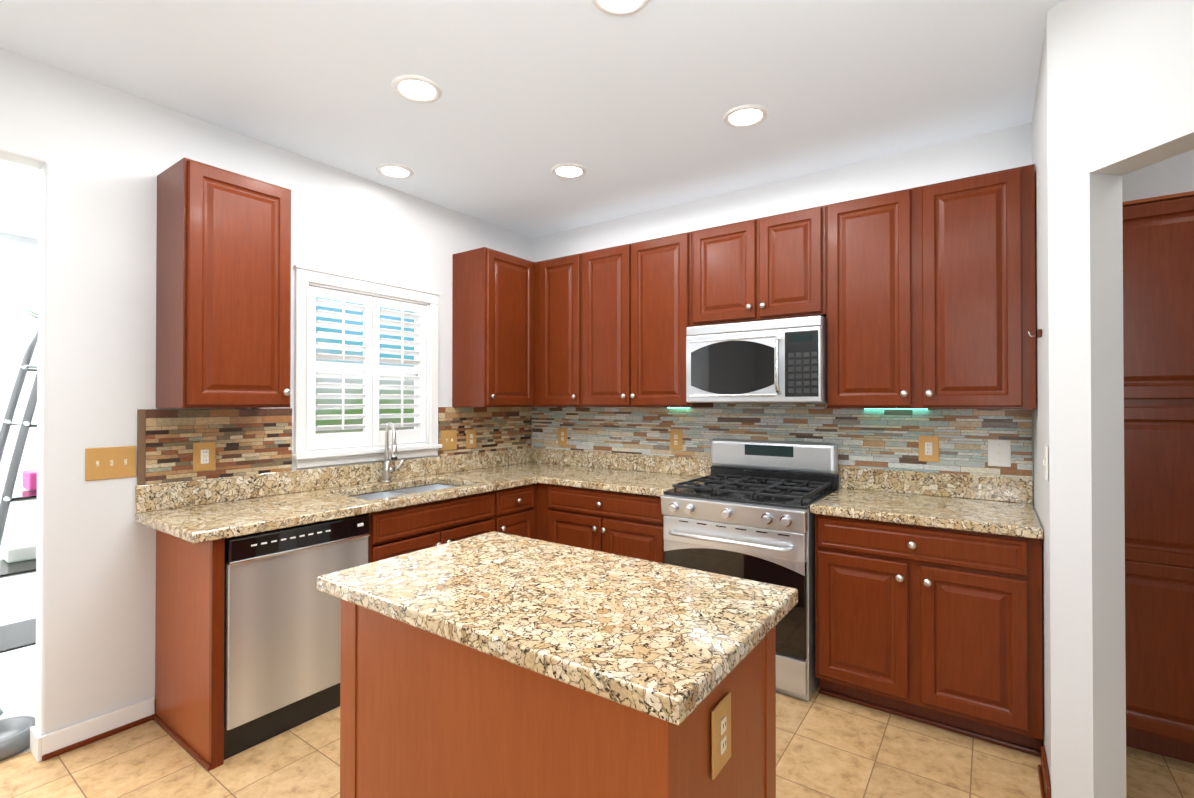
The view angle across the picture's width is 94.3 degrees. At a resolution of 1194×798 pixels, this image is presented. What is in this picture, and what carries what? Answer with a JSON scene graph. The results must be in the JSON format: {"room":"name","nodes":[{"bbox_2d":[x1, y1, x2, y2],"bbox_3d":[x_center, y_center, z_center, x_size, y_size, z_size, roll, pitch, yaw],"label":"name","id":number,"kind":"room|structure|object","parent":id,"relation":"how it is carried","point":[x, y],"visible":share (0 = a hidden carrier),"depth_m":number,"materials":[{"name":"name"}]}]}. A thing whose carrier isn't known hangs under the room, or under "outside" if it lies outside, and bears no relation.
{"room":"kitchen","nodes":[
{"label":"kitchen","id":0,"kind":"room"},
{"bbox_2d":[0,232,38,580],"bbox_3d":[-5.589,0.052,3.186,0.120,2.740,4.000,0,-1,35],"label":"wall","id":1,"kind":"structure","parent":0,"point":[18,271],"depth_m":4.43,"materials":[{"name":"white paint"}]},
{"bbox_2d":[0,48,531,736],"bbox_3d":[-2.287,0.045,2.135,0.118,2.740,6.120,0,-1,35],"label":"wall","id":2,"kind":"structure","parent":0,"point":[100,156],"depth_m":2.35,"materials":[{"name":"white paint"}]},
{"bbox_2d":[33,697,154,761],"bbox_3d":[-2.070,1.369,2.306,0.022,0.095,0.371,0,-1,35],"label":"baseboard","id":3,"kind":"structure","parent":2,"relation":"attached to","point":[64,740],"depth_m":2.28,"materials":[{"name":"white wood"}]},
{"bbox_2d":[85,446,135,480],"bbox_3d":[-2.052,0.270,2.343,0.018,0.135,0.166,0,-1,35],"label":"light switch","id":4,"kind":"object","parent":2,"relation":"attached to","point":[101,463],"depth_m":2.34,"materials":[{"name":"gold metal"}]},
{"bbox_2d":[156,157,290,407],"bbox_3d":[-1.693,-0.480,2.543,0.376,1.040,0.432,0,-1,35],"label":"upper cabinet","id":5,"kind":"object","parent":2,"relation":"attached to","point":[223,293],"visible":1,"depth_m":2.41,"materials":[{"name":"brown wood"}]},
{"bbox_2d":[137,407,531,484],"bbox_3d":[-1.268,0.218,3.449,0.011,0.331,2.538,0,-1,35],"label":"tile backsplash","id":6,"kind":"structure","parent":2,"relation":"attached to","point":[254,441],"depth_m":2.75,"materials":[{"name":"tile"}]},
{"bbox_2d":[193,442,215,471],"bbox_3d":[-1.851,0.271,2.614,0.010,0.135,0.092,0,-1,35],"label":"outlet","id":7,"kind":"object","parent":6,"relation":"attached to","point":[204,453],"depth_m":2.61,"materials":[{"name":"gold metal"}]},
{"bbox_2d":[441,430,456,450],"bbox_3d":[-1.009,0.282,3.789,0.018,0.135,0.135,0,-1,35],"label":"light switch","id":8,"kind":"object","parent":6,"relation":"attached to","point":[448,437],"depth_m":3.79,"materials":[{"name":"gold metal"}]},
{"bbox_2d":[466,429,475,448],"bbox_3d":[-0.897,0.285,3.955,0.009,0.135,0.092,0,-1,35],"label":"outlet","id":9,"kind":"object","parent":6,"relation":"attached to","point":[470,434],"depth_m":3.95,"materials":[{"name":"gold metal"}]},
{"bbox_2d":[292,264,441,467],"bbox_3d":[-1.379,-0.170,3.368,0.168,1.088,0.958,0,-1,35],"label":"window","id":10,"kind":"structure","parent":2,"relation":"in","point":[303,456],"depth_m":3.23,"materials":[{"name":"white wood"}]},
{"bbox_2d":[308,286,425,449],"bbox_3d":[-1.368,-0.169,3.361,0.066,0.905,0.780,0,-1,35],"label":"window shutters","id":11,"kind":"object","parent":10,"relation":"attached to","point":[370,368],"visible":0.98,"depth_m":3.32,"materials":[{"name":"white wood"}]},
{"bbox_2d":[452,247,534,406],"bbox_3d":[-0.614,-0.472,4.058,0.376,1.058,0.812,0,-1,35],"label":"upper cabinet","id":12,"kind":"object","parent":2,"relation":"attached to","point":[493,328],"visible":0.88,"depth_m":3.77,"materials":[{"name":"brown wood"}]},
{"bbox_2d":[0,0,1061,238],"bbox_3d":[-1.463,-1.369,1.558,8.500,0.080,6.120,0,-1,35],"label":"ceiling","id":13,"kind":"structure","parent":0,"point":[628,112],"depth_m":2.32,"materials":[{"name":"white paint"}]},
{"bbox_2d":[376,163,413,178],"bbox_3d":[-1.165,-1.312,3.200,0.204,0.010,0.204,0,-1,35],"label":"recessed light","id":14,"kind":"object","parent":13,"relation":"in","point":[394,171],"visible":0.98,"depth_m":3.20,"materials":[{"name":"white"}]},
{"bbox_2d":[392,75,441,102],"bbox_3d":[-0.767,-1.318,2.363,0.204,0.010,0.204,0,-1,35],"label":"recessed light","id":15,"kind":"object","parent":13,"relation":"in","point":[416,88],"visible":1,"depth_m":2.35,"materials":[{"name":"white"}]},
{"bbox_2d":[551,163,586,178],"bbox_3d":[-0.161,-1.312,3.196,0.204,0.010,0.204,0,-1,35],"label":"recessed light","id":16,"kind":"object","parent":13,"relation":"in","point":[569,171],"visible":1,"depth_m":3.19,"materials":[{"name":"white"}]},
{"bbox_2d":[592,0,649,15],"bbox_3d":[0.079,-1.322,1.810,0.204,0.010,0.204,0,-1,35],"label":"recessed light","id":17,"kind":"object","parent":13,"relation":"in","point":[619,7],"visible":1,"depth_m":1.86,"materials":[{"name":"white"}]},
{"bbox_2d":[723,104,767,127],"bbox_3d":[0.694,-1.317,2.587,0.204,0.010,0.204,0,-1,35],"label":"recessed light","id":18,"kind":"object","parent":13,"relation":"in","point":[744,116],"visible":1,"depth_m":2.58,"materials":[{"name":"white"}]},
{"bbox_2d":[0,575,1193,797],"bbox_3d":[-1.463,1.441,1.538,8.500,0.060,6.120,0,-1,35],"label":"floor","id":19,"kind":"structure","parent":0,"point":[827,746],"depth_m":2.15,"materials":[{"name":"tile"}]},
{"bbox_2d":[0,716,34,760],"bbox_3d":[-2.427,1.380,2.237,0.270,0.069,0.270,0,-1,35],"label":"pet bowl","id":20,"kind":"object","parent":19,"relation":"on","point":[14,735],"visible":0.77,"depth_m":2.25,"materials":[{"name":"grey metal"}]},
{"bbox_2d":[0,304,37,715],"bbox_3d":[-2.741,0.480,2.837,0.590,1.880,0.757,0,-1,35],"label":"stand","id":21,"kind":"object","parent":19,"relation":"on","point":[18,558],"visible":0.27,"depth_m":2.68,"materials":[{"name":"grey paint"}]},
{"bbox_2d":[224,514,369,759],"bbox_3d":[-1.500,0.982,2.564,0.614,0.872,0.602,0,-1,35],"label":"dishwasher","id":22,"kind":"object","parent":19,"relation":"on","point":[282,628],"visible":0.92,"depth_m":2.32,"materials":[{"name":"silver metal"}]},
{"bbox_2d":[153,483,537,770],"bbox_3d":[-1.160,0.984,3.031,0.666,0.875,1.878,0,-1,35],"label":"base cabinet","id":23,"kind":"object","parent":19,"relation":"on","point":[188,716],"visible":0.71,"depth_m":2.35,"materials":[{"name":"brown wood"}]},
{"bbox_2d":[135,450,581,543],"bbox_3d":[-1.003,0.463,3.261,0.660,0.160,2.552,0,-1,35],"label":"countertop","id":24,"kind":"structure","parent":23,"relation":"on","point":[201,510],"depth_m":2.76,"materials":[{"name":"beige stone"}]},
{"bbox_2d":[381,422,403,482],"bbox_3d":[-1.202,0.319,3.309,0.203,0.362,0.174,0,-1,35],"label":"faucet","id":25,"kind":"object","parent":24,"relation":"on","point":[387,469],"visible":1,"depth_m":3.32,"materials":[{"name":"silver metal"}]},
{"bbox_2d":[351,484,456,499],"bbox_3d":[-1.073,0.638,3.144,0.418,0.188,0.738,0,-1,35],"label":"sink basin","id":26,"kind":"object","parent":24,"relation":"in","point":[386,494],"visible":0.19,"depth_m":3.35,"materials":[{"name":"metal"}]},
{"bbox_2d":[499,447,578,454],"bbox_3d":[-0.440,0.468,4.026,0.390,0.160,0.652,0,-1,35],"label":"countertop","id":27,"kind":"structure","parent":23,"relation":"on","point":[521,451],"depth_m":4.37,"materials":[{"name":"beige stone"}]},
{"bbox_2d":[539,451,711,496],"bbox_3d":[0.190,0.465,3.577,0.916,0.160,0.652,0,-1,35],"label":"countertop","id":28,"kind":"structure","parent":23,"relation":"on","point":[643,474],"depth_m":3.70,"materials":[{"name":"beige stone"}]},
{"bbox_2d":[340,599,775,797],"bbox_3d":[-0.128,0.971,1.474,1.025,0.878,0.577,0,-1,35],"label":"kitchen island","id":29,"kind":"object","parent":19,"relation":"on","point":[424,714],"visible":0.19,"depth_m":1.23,"materials":[{"name":"brown wood"}]},
{"bbox_2d":[317,531,797,725],"bbox_3d":[-0.128,0.509,1.479,1.112,0.042,0.668,0,-1,35],"label":"island countertop","id":30,"kind":"structure","parent":29,"relation":"on","point":[673,644],"depth_m":1.29,"materials":[{"name":"stone"}]},
{"bbox_2d":[711,692,730,779],"bbox_3d":[0.254,0.680,1.121,0.009,0.135,0.092,0,-1,35],"label":"outlet","id":31,"kind":"object","parent":29,"relation":"attached to","point":[721,731],"visible":1,"depth_m":1.11,"materials":[{"name":"gold metal"}]},
{"bbox_2d":[538,483,663,562],"bbox_3d":[-0.087,0.989,3.763,1.564,0.875,0.666,0,-1,35],"label":"base cabinet","id":32,"kind":"object","parent":19,"relation":"on","point":[623,524],"visible":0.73,"depth_m":3.31,"materials":[{"name":"brown wood"}]},
{"bbox_2d":[661,438,838,700],"bbox_3d":[0.840,0.834,3.036,0.756,1.175,0.750,0,-1,35],"label":"gas range","id":33,"kind":"object","parent":19,"relation":"on","point":[743,511],"visible":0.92,"depth_m":2.80,"materials":[{"name":"metal"}]},
{"bbox_2d":[815,514,1042,756],"bbox_3d":[1.536,0.981,2.606,0.841,0.875,0.666,0,-1,35],"label":"base cabinet","id":34,"kind":"object","parent":19,"relation":"on","point":[938,627],"visible":0.96,"depth_m":2.33,"materials":[{"name":"brown wood"}]},
{"bbox_2d":[810,467,1042,538],"bbox_3d":[1.536,0.458,2.618,0.853,0.160,0.652,0,-1,35],"label":"countertop","id":35,"kind":"structure","parent":34,"relation":"on","point":[975,503],"depth_m":2.65,"materials":[{"name":"beige stone"}]},
{"bbox_2d":[1122,191,1193,763],"bbox_3d":[2.292,0.313,2.251,0.490,2.205,0.376,0,-1,35],"label":"pantry cabinet","id":36,"kind":"object","parent":19,"relation":"on","point":[1158,297],"visible":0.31,"depth_m":2.15,"materials":[{"name":"brown wood"}]},
{"bbox_2d":[532,123,1193,506],"bbox_3d":[1.573,0.051,3.070,5.320,2.740,0.118,0,-1,35],"label":"wall","id":37,"kind":"structure","parent":0,"point":[1002,149],"depth_m":3.11,"materials":[{"name":"white paint"}]},
{"bbox_2d":[532,403,1031,488],"bbox_3d":[0.768,0.296,3.562,3.197,0.538,0.008,0,-1,35],"label":"tile backsplash","id":38,"kind":"structure","parent":37,"relation":"attached to","point":[887,439],"depth_m":3.19,"materials":[{"name":"tile"}]},
{"bbox_2d":[558,427,566,444],"bbox_3d":[-0.266,0.288,4.287,0.092,0.135,0.009,0,-1,35],"label":"outlet","id":39,"kind":"object","parent":38,"relation":"attached to","point":[562,432],"depth_m":4.29,"materials":[{"name":"gold metal"}]},
{"bbox_2d":[670,430,682,449],"bbox_3d":[0.532,0.274,3.719,0.092,0.135,0.009,0,-1,35],"label":"outlet","id":40,"kind":"object","parent":38,"relation":"attached to","point":[676,436],"depth_m":3.72,"materials":[{"name":"gold metal"}]},
{"bbox_2d":[918,435,938,461],"bbox_3d":[1.720,0.258,2.871,0.092,0.135,0.010,0,-1,35],"label":"outlet","id":41,"kind":"object","parent":38,"relation":"attached to","point":[928,445],"depth_m":2.87,"materials":[{"name":"gold metal"}]},
{"bbox_2d":[988,439,1010,466],"bbox_3d":[1.961,0.264,2.700,0.090,0.130,0.007,0,-1,35],"label":"outlet","id":42,"kind":"object","parent":38,"relation":"attached to","point":[999,452],"depth_m":2.70,"materials":[{"name":"white plastic"}]},
{"bbox_2d":[535,164,1035,408],"bbox_3d":[0.793,-0.478,3.324,2.874,1.058,0.376,0,-1,35],"label":"upper cabinet","id":43,"kind":"object","parent":37,"relation":"attached to","point":[922,297],"visible":1,"depth_m":2.80,"materials":[{"name":"brown wood"}]},
{"bbox_2d":[686,316,826,402],"bbox_3d":[0.927,-0.201,3.164,0.755,0.443,0.453,0,-1,35],"label":"over-the-range microwave","id":44,"kind":"object","parent":43,"relation":"attached to","point":[776,361],"visible":1,"depth_m":2.99,"materials":[{"name":"metal"}]},
{"bbox_2d":[1028,329,1041,337],"bbox_3d":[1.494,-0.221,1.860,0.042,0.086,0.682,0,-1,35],"label":"hook","id":45,"kind":"object","parent":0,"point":[1039,332],"depth_m":2.14,"materials":[{"name":"brown metal"}]},
{"bbox_2d":[1032,19,1050,782],"bbox_3d":[1.850,0.045,2.233,0.098,2.740,0.920,0,-1,35],"label":"wall","id":46,"kind":"structure","parent":0,"point":[1041,410],"depth_m":2.12,"materials":[{"name":"white paint"}]},
{"bbox_2d":[1038,746,1050,797],"bbox_3d":[1.612,1.366,1.998,0.022,0.095,0.275,0,-1,35],"label":"baseboard","id":47,"kind":"structure","parent":46,"relation":"attached to","point":[1043,772],"depth_m":1.99,"materials":[{"name":"brown wood"}]},
{"bbox_2d":[1043,445,1047,480],"bbox_3d":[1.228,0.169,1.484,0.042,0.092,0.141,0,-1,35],"label":"light switch","id":48,"kind":"object","parent":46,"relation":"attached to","point":[1045,459],"depth_m":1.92,"materials":[{"name":"white plastic"}]},
{"bbox_2d":[1047,0,1193,797],"bbox_3d":[1.789,0.035,0.789,0.125,2.740,2.250,0,0,-10],"label":"wall","id":49,"kind":"structure","parent":0,"point":[1120,88],"depth_m":1.77,"materials":[{"name":"white paint"}]},
{"label":"outside","id":50,"kind":"structure","parent":0,"visible":0},
{"bbox_2d":[316,297,413,433],"bbox_3d":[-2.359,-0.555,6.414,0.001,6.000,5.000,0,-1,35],"label":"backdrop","id":51,"kind":"structure","parent":50,"point":[353,401],"depth_m":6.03,"materials":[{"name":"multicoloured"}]}
]}

